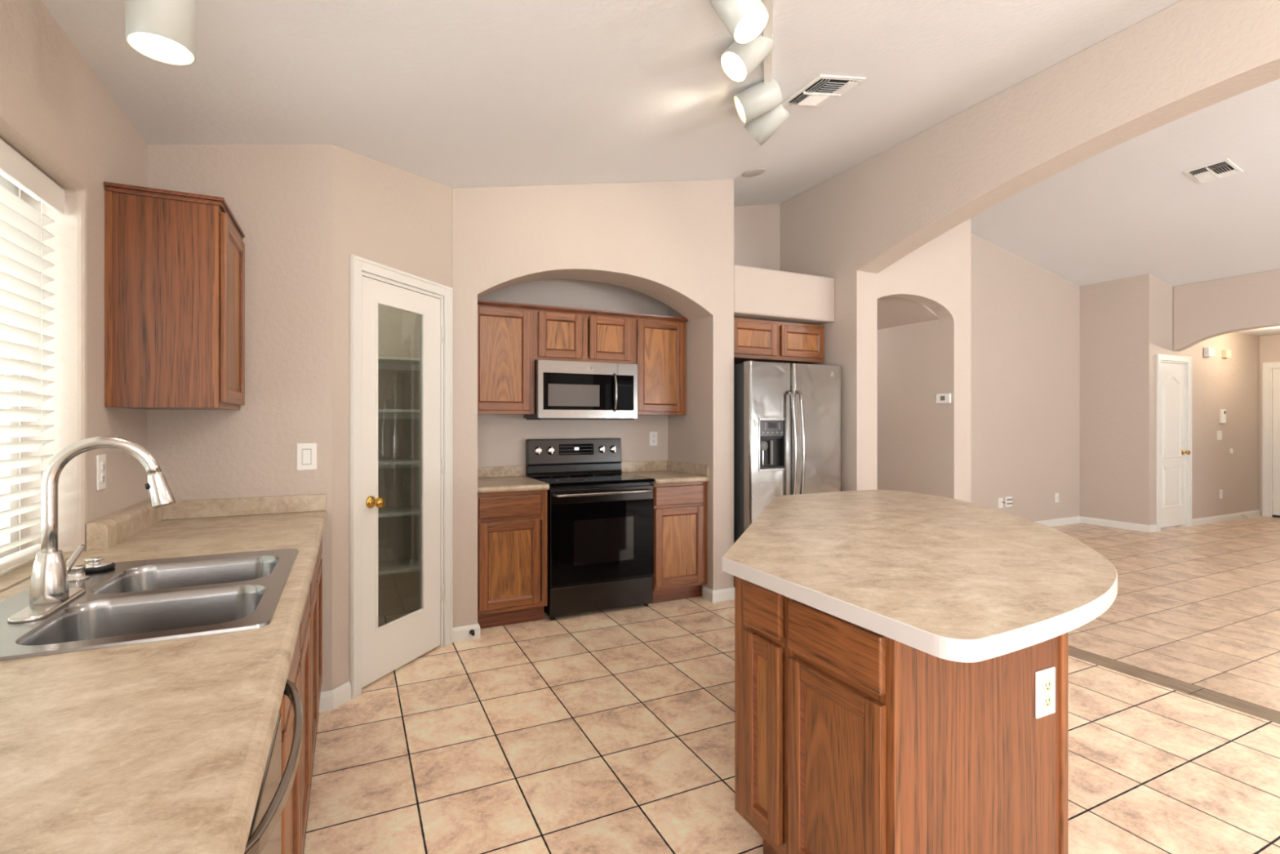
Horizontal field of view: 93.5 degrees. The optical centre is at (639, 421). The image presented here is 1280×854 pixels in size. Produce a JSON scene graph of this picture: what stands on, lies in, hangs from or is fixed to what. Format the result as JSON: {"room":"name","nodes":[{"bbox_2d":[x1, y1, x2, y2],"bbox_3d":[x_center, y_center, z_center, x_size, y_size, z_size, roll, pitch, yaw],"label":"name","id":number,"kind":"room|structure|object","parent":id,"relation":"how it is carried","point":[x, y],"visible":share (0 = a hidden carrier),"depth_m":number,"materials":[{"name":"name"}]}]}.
{"room":"kitchen","nodes":[
{"label":"kitchen","id":0,"kind":"room"},
{"bbox_2d":[0,0,146,592],"bbox_3d":[-1.579,0.087,1.294,0.215,2.470,5.500,0,0,-26],"label":"wall","id":1,"kind":"structure","parent":0,"point":[55,112],"depth_m":1.88,"materials":[{"name":"paint"}]},
{"bbox_2d":[0,174,17,558],"bbox_3d":[-1.586,-0.157,1.152,0.040,1.131,1.490,0,0,-26],"label":"window","id":2,"kind":"structure","parent":1,"relation":"in","point":[11,537],"depth_m":1.78,"materials":[{"name":"white paint"}]},
{"bbox_2d":[0,138,64,571],"bbox_3d":[-1.494,-0.165,1.195,0.063,1.105,1.468,0,0,-26],"label":"window blind","id":3,"kind":"object","parent":1,"relation":"attached to","point":[22,233],"visible":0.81,"depth_m":1.70,"materials":[{"name":"white plastic"}]},
{"bbox_2d":[0,550,84,591],"bbox_3d":[-1.521,0.406,1.183,0.204,0.004,1.486,0,0,-26],"label":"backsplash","id":4,"kind":"structure","parent":1,"relation":"attached to","point":[10,576],"depth_m":1.61,"materials":[{"name":"beige laminate"}]},
{"bbox_2d":[96,453,106,490],"bbox_3d":[-1.803,0.170,2.018,0.009,0.117,0.071,0,0,-26],"label":"wall outlet","id":5,"kind":"object","parent":1,"relation":"attached to","point":[100,459],"visible":1,"depth_m":2.01,"materials":[{"name":"white plastic"}]},
{"bbox_2d":[100,461,105,471],"bbox_3d":[-1.800,0.149,2.019,0.003,0.033,0.033,0,0,-26],"label":"socket","id":6,"kind":"object","parent":5,"relation":"attached to","point":[102,463],"depth_m":2.02,"materials":[{"name":"white plastic"}]},
{"bbox_2d":[100,472,105,483],"bbox_3d":[-1.800,0.190,2.019,0.003,0.033,0.033,0,0,-26],"label":"socket","id":7,"kind":"object","parent":5,"relation":"attached to","point":[102,474],"depth_m":2.02,"materials":[{"name":"white plastic"}]},
{"bbox_2d":[103,182,244,409],"bbox_3d":[-1.770,-0.431,2.336,0.342,0.764,0.492,0,0,-26],"label":"upper cabinet","id":8,"kind":"object","parent":1,"relation":"attached to","point":[175,260],"visible":1,"depth_m":2.14,"materials":[{"name":"brown wood"}]},
{"bbox_2d":[146,144,332,691],"bbox_3d":[-1.753,0.023,2.686,0.680,2.600,0.120,0,0,-26],"label":"wall","id":9,"kind":"structure","parent":0,"point":[279,196],"depth_m":2.67,"materials":[{"name":"paint"}]},
{"bbox_2d":[162,493,326,519],"bbox_3d":[-1.722,0.370,2.620,0.633,0.076,0.020,0,0,-26],"label":"backsplash","id":10,"kind":"structure","parent":9,"relation":"attached to","point":[226,507],"depth_m":2.61,"materials":[{"name":"beige laminate"}]},
{"bbox_2d":[296,443,316,470],"bbox_3d":[-1.510,0.160,2.730,0.080,0.122,0.010,0,0,-26],"label":"light switch","id":11,"kind":"object","parent":9,"relation":"attached to","point":[306,453],"visible":1,"depth_m":2.73,"materials":[{"name":"white plastic"}]},
{"bbox_2d":[332,144,452,689],"bbox_3d":[-1.330,-0.040,3.218,0.115,2.726,0.890,0,0,19],"label":"wall","id":12,"kind":"structure","parent":0,"point":[384,214],"depth_m":2.91,"materials":[{"name":"paint"}]},
{"bbox_2d":[318,680,351,711],"bbox_3d":[-1.415,1.280,2.797,0.043,0.085,0.161,0,0,37],"label":"baseboard","id":13,"kind":"structure","parent":12,"relation":"attached to","point":[331,699],"depth_m":2.78,"materials":[{"name":"white paint"}]},
{"bbox_2d":[349,254,452,698],"bbox_3d":[-1.283,0.263,3.246,0.185,2.120,0.769,0,0,19],"label":"door","id":14,"kind":"structure","parent":12,"relation":"in","point":[375,651],"depth_m":3.16,"materials":[{"name":"white paint"}]},
{"bbox_2d":[377,303,419,616],"bbox_3d":[-2.044,0.092,4.027,1.315,2.460,0.130,0,0,-26],"label":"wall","id":15,"kind":"structure","parent":0,"point":[398,330],"depth_m":4.14,"materials":[{"name":"glass"}]},
{"bbox_2d":[377,355,419,370],"bbox_3d":[-1.953,-0.384,3.831,1.300,0.060,0.298,0,0,-26],"label":"shelf","id":16,"kind":"object","parent":15,"relation":"attached to","point":[384,362],"visible":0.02,"depth_m":4.07,"materials":[{"name":"white paint"}]},
{"bbox_2d":[377,558,419,574],"bbox_3d":[-1.953,0.983,3.831,1.300,0.060,0.298,0,0,-26],"label":"shelf","id":17,"kind":"object","parent":15,"relation":"attached to","point":[406,565],"visible":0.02,"depth_m":3.97,"materials":[{"name":"white paint"}]},
{"bbox_2d":[377,408,419,418],"bbox_3d":[-1.953,-0.048,3.831,1.300,0.060,0.298,0,0,-26],"label":"shelf","id":18,"kind":"object","parent":15,"relation":"attached to","point":[382,413],"visible":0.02,"depth_m":4.09,"materials":[{"name":"white paint"}]},
{"bbox_2d":[377,506,419,517],"bbox_3d":[-1.953,0.618,3.831,1.300,0.060,0.298,0,0,-26],"label":"shelf","id":19,"kind":"object","parent":15,"relation":"attached to","point":[407,510],"visible":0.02,"depth_m":3.93,"materials":[{"name":"white paint"}]},
{"bbox_2d":[377,458,419,468],"bbox_3d":[-1.953,0.288,3.831,1.300,0.060,0.298,0,0,-26],"label":"shelf","id":20,"kind":"object","parent":15,"relation":"attached to","point":[395,463],"visible":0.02,"depth_m":4.04,"materials":[{"name":"white paint"}]},
{"bbox_2d":[477,279,691,476],"bbox_3d":[-0.458,-0.245,4.579,2.024,3.134,0.510,0,0,-26],"label":"wall","id":21,"kind":"structure","parent":0,"point":[501,438],"depth_m":4.72,"materials":[{"name":"paint"}]},
{"bbox_2d":[477,465,524,477],"bbox_3d":[-1.079,0.369,4.407,0.468,0.078,0.020,0,0,-26],"label":"backsplash","id":22,"kind":"structure","parent":21,"relation":"attached to","point":[494,471],"depth_m":4.42,"materials":[{"name":"beige laminate"}]},
{"bbox_2d":[477,304,534,414],"bbox_3d":[-1.012,-0.419,4.261,0.462,0.733,0.338,0,0,-26],"label":"upper cabinet","id":23,"kind":"object","parent":21,"relation":"attached to","point":[505,335],"visible":0.81,"depth_m":4.13,"materials":[{"name":"brown wood"}]},
{"bbox_2d":[534,309,633,364],"bbox_3d":[-0.460,-0.610,4.527,0.762,0.351,0.338,0,0,-26],"label":"upper cabinet","id":24,"kind":"object","parent":21,"relation":"attached to","point":[558,335],"visible":0.95,"depth_m":4.39,"materials":[{"name":"brown wood"}]},
{"bbox_2d":[523,360,637,419],"bbox_3d":[-0.438,-0.221,4.480,0.758,0.417,0.442,0,0,-26],"label":"microwave","id":25,"kind":"object","parent":24,"relation":"attached to","point":[564,389],"visible":0.99,"depth_m":4.31,"materials":[{"name":"silver metal"}]},
{"bbox_2d":[477,299,688,321],"bbox_3d":[-0.423,-0.800,4.454,1.689,0.028,0.206,0,0,-26],"label":"crown molding","id":26,"kind":"structure","parent":24,"relation":"attached to","point":[480,302],"depth_m":4.34,"materials":[{"name":"brown wood"}]},
{"bbox_2d":[621,460,666,471],"bbox_3d":[0.029,0.366,4.939,0.426,0.084,0.020,0,0,-26],"label":"backsplash","id":27,"kind":"structure","parent":21,"relation":"attached to","point":[649,465],"depth_m":4.93,"materials":[{"name":"beige laminate"}]},
{"bbox_2d":[649,431,657,445],"bbox_3d":[0.112,0.142,4.987,0.071,0.115,0.009,0,0,-26],"label":"wall outlet","id":28,"kind":"object","parent":21,"relation":"attached to","point":[653,435],"visible":1,"depth_m":4.98,"materials":[{"name":"white plastic"}]},
{"bbox_2d":[633,317,686,415],"bbox_3d":[0.092,-0.419,4.792,0.462,0.733,0.338,0,0,-26],"label":"upper cabinet","id":29,"kind":"object","parent":21,"relation":"attached to","point":[660,346],"visible":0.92,"depth_m":4.65,"materials":[{"name":"brown wood"}]},
{"bbox_2d":[452,178,733,626],"bbox_3d":[-0.284,-0.244,4.206,2.034,3.134,0.323,0,0,-26],"label":"wall","id":30,"kind":"structure","parent":0,"point":[671,243],"depth_m":4.06,"materials":[{"name":"paint"}]},
{"bbox_2d":[452,622,480,642],"bbox_3d":[-1.065,1.280,3.668,0.173,0.085,0.066,0,0,-26],"label":"baseboard","id":31,"kind":"structure","parent":30,"relation":"attached to","point":[460,633],"depth_m":3.64,"materials":[{"name":"white paint"}]},
{"bbox_2d":[469,629,475,635],"bbox_3d":[-1.011,1.278,3.637,0.032,0.032,0.042,0,0,-26],"label":"door stop","id":32,"kind":"object","parent":30,"relation":"attached to","point":[472,631],"visible":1,"depth_m":3.64,"materials":[{"name":"black plastic"}]},
{"bbox_2d":[702,586,734,602],"bbox_3d":[0.596,1.280,4.510,0.212,0.085,0.137,0,0,-26],"label":"baseboard","id":33,"kind":"object","parent":30,"relation":"attached to","point":[728,593],"visible":0.84,"depth_m":4.45,"materials":[{"name":"white paint"}]},
{"bbox_2d":[733,317,824,364],"bbox_3d":[0.990,-0.642,5.031,0.945,0.306,0.570,0,0,-26],"label":"upper cabinet","id":34,"kind":"object","parent":30,"relation":"attached to","point":[754,340],"visible":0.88,"depth_m":4.79,"materials":[{"name":"brown wood"}]},
{"bbox_2d":[40,0,1279,286],"bbox_3d":[3.513,-1.824,2.272,10.500,1.506,8.450,0,0,-26],"label":"ceiling","id":35,"kind":"structure","parent":0,"point":[450,93],"depth_m":2.85,"materials":[{"name":"paint"}]},
{"bbox_2d":[124,0,195,66],"bbox_3d":[-1.191,-1.063,1.500,0.138,0.276,0.138,0,0,-26],"label":"light","id":36,"kind":"object","parent":35,"relation":"hanging from","point":[162,31],"visible":1,"depth_m":1.48,"materials":[{"name":"grey metal"}]},
{"bbox_2d":[710,0,789,146],"bbox_3d":[0.495,-1.525,2.623,0.261,0.364,1.432,0,0,16],"label":"track light","id":37,"kind":"object","parent":35,"relation":"attached to","point":[748,23],"visible":1,"depth_m":2.50,"materials":[{"name":"white metal"}]},
{"bbox_2d":[742,168,765,177],"bbox_3d":[0.834,-1.823,4.418,0.167,0.041,0.169,0,0,-31],"label":"ceiling speaker","id":38,"kind":"object","parent":35,"relation":"attached to","point":[753,172],"visible":1,"depth_m":4.39,"materials":[{"name":"beige"}]},
{"bbox_2d":[781,75,866,106],"bbox_3d":[0.962,-1.736,3.181,0.305,0.075,0.310,0,0,-26],"label":"ceiling vent","id":39,"kind":"object","parent":35,"relation":"in","point":[823,90],"visible":0.94,"depth_m":3.15,"materials":[{"name":"white plastic"}]},
{"bbox_2d":[1183,158,1243,184],"bbox_3d":[4.905,-2.131,5.155,0.286,0.068,0.290,0,0,-26],"label":"ceiling vent","id":40,"kind":"object","parent":35,"relation":"in","point":[1223,168],"visible":1,"depth_m":5.14,"materials":[{"name":"white plastic"}]},
{"bbox_2d":[733,204,779,270],"bbox_3d":[0.819,-0.345,5.409,0.996,3.335,0.120,0,0,-26],"label":"wall","id":41,"kind":"structure","parent":0,"point":[756,227],"depth_m":5.46,"materials":[{"name":"paint"}]},
{"bbox_2d":[733,264,834,324],"bbox_3d":[0.998,-0.996,5.036,0.996,0.363,0.708,0,0,-26],"label":"wall","id":42,"kind":"structure","parent":0,"point":[759,293],"depth_m":4.71,"materials":[{"name":"paint"}]},
{"bbox_2d":[302,595,1279,853],"bbox_3d":[0.959,1.373,0.960,4.760,0.100,8.300,0,0,-26],"label":"floor","id":43,"kind":"structure","parent":0,"point":[610,731],"depth_m":2.38,"materials":[{"name":"beige tile"}]},
{"bbox_2d":[244,679,302,853],"bbox_3d":[-0.794,0.886,0.752,0.650,0.872,0.600,0,0,-26],"label":"dishwasher","id":44,"kind":"object","parent":43,"relation":"on","point":[264,837],"visible":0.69,"depth_m":0.89,"materials":[{"name":"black metal"}]},
{"bbox_2d":[279,586,310,853],"bbox_3d":[-1.152,0.885,1.415,0.620,0.874,0.878,0,0,-26],"label":"base cabinet","id":45,"kind":"object","parent":43,"relation":"on","point":[295,812],"visible":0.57,"depth_m":1.50,"materials":[{"name":"brown wood"}]},
{"bbox_2d":[308,536,322,783],"bbox_3d":[-1.538,0.885,2.218,0.620,0.874,0.900,0,0,-26],"label":"base cabinet","id":46,"kind":"object","parent":43,"relation":"on","point":[316,584],"visible":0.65,"depth_m":2.29,"materials":[{"name":"brown wood"}]},
{"bbox_2d":[477,489,546,628],"bbox_3d":[-0.946,0.885,4.125,0.463,0.874,0.635,0,0,-26],"label":"base cabinet","id":47,"kind":"object","parent":43,"relation":"on","point":[512,526],"visible":0.88,"depth_m":3.85,"materials":[{"name":"brown wood"}]},
{"bbox_2d":[477,465,549,493],"bbox_3d":[-0.943,0.389,4.123,0.468,0.118,0.649,0,0,-26],"label":"countertop","id":48,"kind":"structure","parent":47,"relation":"on","point":[494,478],"depth_m":4.11,"materials":[{"name":"beige laminate"}]},
{"bbox_2d":[525,438,654,620],"bbox_3d":[-0.368,0.728,4.374,0.764,1.190,0.681,0,0,-26],"label":"range","id":49,"kind":"object","parent":43,"relation":"on","point":[600,517],"visible":0.99,"depth_m":4.15,"materials":[{"name":"black metal"}]},
{"bbox_2d":[527,472,654,486],"bbox_3d":[-0.365,0.417,4.367,0.764,0.022,0.572,0,0,-26],"label":"cooktop","id":50,"kind":"object","parent":49,"relation":"in","point":[554,479],"depth_m":4.26,"materials":[{"name":"black glass"}]},
{"bbox_2d":[648,481,706,604],"bbox_3d":[0.172,0.885,4.662,0.444,0.874,0.635,0,0,-26],"label":"base cabinet","id":51,"kind":"object","parent":43,"relation":"on","point":[680,509],"visible":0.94,"depth_m":4.38,"materials":[{"name":"brown wood"}]},
{"bbox_2d":[621,460,709,484],"bbox_3d":[0.174,0.386,4.660,0.446,0.124,0.649,0,0,-26],"label":"countertop","id":52,"kind":"structure","parent":51,"relation":"on","point":[663,472],"depth_m":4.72,"materials":[{"name":"beige laminate"}]},
{"bbox_2d":[733,360,842,586],"bbox_3d":[1.052,0.428,4.911,0.908,1.748,0.879,0,0,-26],"label":"refrigerator","id":53,"kind":"object","parent":43,"relation":"on","point":[788,417],"visible":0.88,"depth_m":4.53,"materials":[{"name":"grey metal"}]},
{"bbox_2d":[734,575,1068,853],"bbox_3d":[0.906,0.887,2.241,0.872,0.871,1.994,0,0,21],"label":"kitchen island","id":54,"kind":"object","parent":43,"relation":"on","point":[851,738],"visible":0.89,"depth_m":1.47,"materials":[{"name":"brown wood"}]},
{"bbox_2d":[721,488,1117,662],"bbox_3d":[1.021,0.429,2.372,1.117,0.042,2.628,0,0,18],"label":"island countertop","id":55,"kind":"structure","parent":54,"relation":"on","point":[950,579],"depth_m":1.69,"materials":[{"name":"beige laminate"}]},
{"bbox_2d":[1035,666,1055,718],"bbox_3d":[1.035,0.691,1.535,0.078,0.118,0.009,0,0,-26],"label":"wall outlet","id":56,"kind":"object","parent":54,"relation":"attached to","point":[1045,679],"visible":1,"depth_m":1.53,"materials":[{"name":"white plastic"}]},
{"bbox_2d":[1042,678,1051,691],"bbox_3d":[1.036,0.671,1.533,0.033,0.033,0.003,0,0,-26],"label":"socket","id":57,"kind":"object","parent":56,"relation":"attached to","point":[1046,682],"depth_m":1.53,"materials":[{"name":"white plastic"}]},
{"bbox_2d":[1042,693,1051,707],"bbox_3d":[1.036,0.711,1.533,0.033,0.033,0.003,0,0,-26],"label":"socket","id":58,"kind":"object","parent":56,"relation":"attached to","point":[1046,698],"depth_m":1.53,"materials":[{"name":"white plastic"}]},
{"bbox_2d":[1068,645,1279,724],"bbox_3d":[3.173,1.373,2.025,0.155,0.100,8.300,0,0,-26],"label":"trim","id":59,"kind":"structure","parent":43,"relation":"on","point":[1267,713],"depth_m":3.01,"materials":[{"name":"brown wood"}]},
{"bbox_3d":[-0.407,0.885,-0.135,0.620,0.874,1.310,0,0,-26],"label":"base cabinet","id":60,"kind":"object","parent":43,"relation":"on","visible":0},
{"bbox_2d":[0,493,327,853],"bbox_3d":[-0.928,0.385,0.951,0.659,0.126,3.718,0,0,-26],"label":"countertop","id":61,"kind":"structure","parent":60,"relation":"on","point":[163,746],"depth_m":0.84,"materials":[{"name":"beige laminate"}]},
{"bbox_2d":[7,435,176,622],"bbox_3d":[-1.205,0.218,1.362,0.254,0.368,0.260,0,0,-26],"label":"kitchen faucet","id":62,"kind":"object","parent":61,"relation":"on","point":[50,590],"visible":1,"depth_m":1.31,"materials":[{"name":"silver metal"}]},
{"bbox_2d":[0,548,298,660],"bbox_3d":[-1.162,0.480,1.438,0.556,0.224,0.804,0,0,-26],"label":"sink","id":63,"kind":"object","parent":61,"relation":"in","point":[128,602],"depth_m":1.42,"materials":[{"name":"silver metal"}]},
{"bbox_2d":[80,555,115,573],"bbox_3d":[-1.480,0.386,1.635,0.086,0.032,0.086,0,0,-26],"label":"stopper","id":64,"kind":"object","parent":63,"relation":"on","point":[95,564],"visible":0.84,"depth_m":1.62,"materials":[{"name":"silver rubber"}]},
{"bbox_2d":[877,297,937,329],"bbox_3d":[1.514,-1.215,6.775,1.200,0.725,3.500,0,0,-26],"label":"ceiling","id":65,"kind":"structure","parent":0,"point":[892,312],"depth_m":5.54,"materials":[{"name":"paint"}]},
{"bbox_2d":[877,319,939,496],"bbox_3d":[2.074,-0.477,6.934,0.223,3.600,3.300,0,0,-26],"label":"wall","id":66,"kind":"structure","parent":0,"point":[908,355],"depth_m":5.70,"materials":[{"name":"paint"}]},
{"bbox_2d":[936,393,951,403],"bbox_3d":[2.696,-0.204,5.352,0.025,0.086,0.140,0,0,-26],"label":"thermostat","id":67,"kind":"object","parent":66,"relation":"attached to","point":[940,397],"visible":1,"depth_m":5.34,"materials":[{"name":"white plastic"}]},
{"bbox_2d":[877,218,970,502],"bbox_3d":[2.386,-0.486,5.175,1.184,3.617,0.140,0,0,-26],"label":"wall","id":68,"kind":"structure","parent":0,"point":[935,275],"depth_m":5.30,"materials":[{"name":"paint"}]},
{"bbox_2d":[970,232,1079,521],"bbox_3d":[4.093,-0.528,7.161,3.615,3.700,0.140,0,0,-26],"label":"wall","id":69,"kind":"structure","parent":0,"point":[1025,317],"depth_m":7.37,"materials":[{"name":"paint"}]},
{"bbox_2d":[998,497,1005,507],"bbox_3d":[4.308,0.971,7.159,0.080,0.120,0.050,0,0,-26],"label":"cable plate","id":70,"kind":"object","parent":69,"relation":"attached to","point":[1001,502],"visible":1,"depth_m":7.17,"materials":[{"name":"white plastic"}]},
{"bbox_2d":[1005,496,1012,506],"bbox_3d":[4.435,0.963,7.241,0.120,0.120,0.012,0,0,-26],"label":"wall plate","id":71,"kind":"object","parent":69,"relation":"attached to","point":[1008,499],"visible":1,"depth_m":7.24,"materials":[{"name":"white plastic"}]},
{"bbox_2d":[1055,493,1058,502],"bbox_3d":[5.304,0.970,7.660,0.071,0.115,0.009,0,0,-26],"label":"wall outlet","id":72,"kind":"object","parent":69,"relation":"attached to","point":[1056,494],"visible":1,"depth_m":7.66,"materials":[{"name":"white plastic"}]},
{"bbox_2d":[1035,515,1156,532],"bbox_3d":[4.405,1.280,6.672,3.748,0.085,1.008,0,0,-26],"label":"baseboard","id":73,"kind":"structure","parent":69,"relation":"attached to","point":[1051,522],"depth_m":7.58,"materials":[{"name":"white paint"}]},
{"bbox_2d":[779,0,1279,491],"bbox_3d":[3.055,-0.345,2.162,0.220,3.335,8.250,0,0,-26],"label":"wall","id":74,"kind":"structure","parent":0,"point":[1188,57],"depth_m":3.74,"materials":[{"name":"paint"}]},
{"bbox_2d":[1080,273,1155,524],"bbox_3d":[5.957,-0.224,7.636,0.155,3.092,0.900,0,0,-26],"label":"wall","id":75,"kind":"structure","parent":0,"point":[1117,317],"depth_m":7.50,"materials":[{"name":"paint"}]},
{"bbox_2d":[1049,515,1279,711],"bbox_3d":[6.458,1.373,5.047,8.385,0.100,10.900,0,0,-26],"label":"floor","id":76,"kind":"structure","parent":0,"point":[1199,605],"depth_m":4.28,"materials":[{"name":"tile"}]},
{"bbox_2d":[1155,277,1259,525],"bbox_3d":[7.433,-0.209,7.912,2.745,3.063,0.120,0,0,-26],"label":"wall","id":77,"kind":"structure","parent":0,"point":[1232,384],"depth_m":7.95,"materials":[{"name":"paint"}]},
{"bbox_2d":[1156,354,1191,531],"bbox_3d":[6.579,0.255,7.468,0.810,2.135,0.171,0,0,-26],"label":"door","id":78,"kind":"structure","parent":77,"relation":"in","point":[1174,379],"depth_m":7.48,"materials":[{"name":"white paint"}]},
{"bbox_2d":[1204,346,1214,356],"bbox_3d":[7.347,-0.892,7.774,0.150,0.119,0.055,0,0,-26],"label":"door chime","id":79,"kind":"object","parent":77,"relation":"attached to","point":[1208,352],"visible":1,"depth_m":7.74,"materials":[{"name":"white plastic"}]},
{"bbox_2d":[1217,431,1222,439],"bbox_3d":[7.644,0.183,7.942,0.115,0.120,0.010,0,0,-26],"label":"light switch","id":80,"kind":"object","parent":77,"relation":"attached to","point":[1219,433],"visible":1,"depth_m":7.93,"materials":[{"name":"white plastic"}]},
{"bbox_2d":[1219,488,1222,497],"bbox_3d":[7.679,0.957,7.959,0.071,0.115,0.009,0,0,-26],"label":"wall outlet","id":81,"kind":"object","parent":77,"relation":"attached to","point":[1221,490],"visible":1,"depth_m":7.96,"materials":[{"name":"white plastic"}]},
{"bbox_2d":[1219,408,1226,422],"bbox_3d":[7.701,-0.070,7.960,0.120,0.180,0.026,0,0,-26],"label":"alarm keypad","id":82,"kind":"object","parent":77,"relation":"attached to","point":[1222,411],"visible":1,"depth_m":7.94,"materials":[{"name":"white plastic"}]},
{"bbox_2d":[1191,509,1260,525],"bbox_3d":[7.842,1.280,8.034,1.898,0.085,0.012,0,0,-26],"label":"baseboard","id":83,"kind":"structure","parent":77,"relation":"attached to","point":[1212,519],"depth_m":7.98,"materials":[{"name":"white paint"}]},
{"bbox_2d":[1222,350,1231,358],"bbox_3d":[7.770,-0.892,7.979,0.120,0.100,0.053,0,0,-26],"label":"sensor","id":84,"kind":"object","parent":77,"relation":"attached to","point":[1225,353],"visible":1,"depth_m":7.96,"materials":[{"name":"beige plastic"}]},
{"bbox_2d":[1259,333,1279,515],"bbox_3d":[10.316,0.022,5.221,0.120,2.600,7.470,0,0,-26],"label":"door frame","id":85,"kind":"structure","parent":77,"relation":"in","point":[1269,345],"depth_m":8.42,"materials":[{"name":"paint"}]},
{"bbox_2d":[1262,361,1279,517],"bbox_3d":[8.988,0.250,7.953,0.137,2.145,1.095,0,0,-26],"label":"door","id":86,"kind":"structure","parent":85,"relation":"attached to","point":[1270,371],"depth_m":8.35,"materials":[{"name":"white paint"}]},
{"bbox_2d":[1173,268,1279,351],"bbox_3d":[8.234,-0.172,4.153,0.160,2.990,7.349,0,0,-26],"label":"wall entry header","id":87,"kind":"structure","parent":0,"point":[1204,310],"depth_m":6.99,"materials":[{"name":"paint"}]},
{"bbox_2d":[1234,326,1279,336],"bbox_3d":[9.409,-1.238,4.663,2.400,0.080,7.650,0,0,-26],"label":"ceiling","id":88,"kind":"structure","parent":0,"point":[1273,330],"depth_m":8.05,"materials":[{"name":"paint"}]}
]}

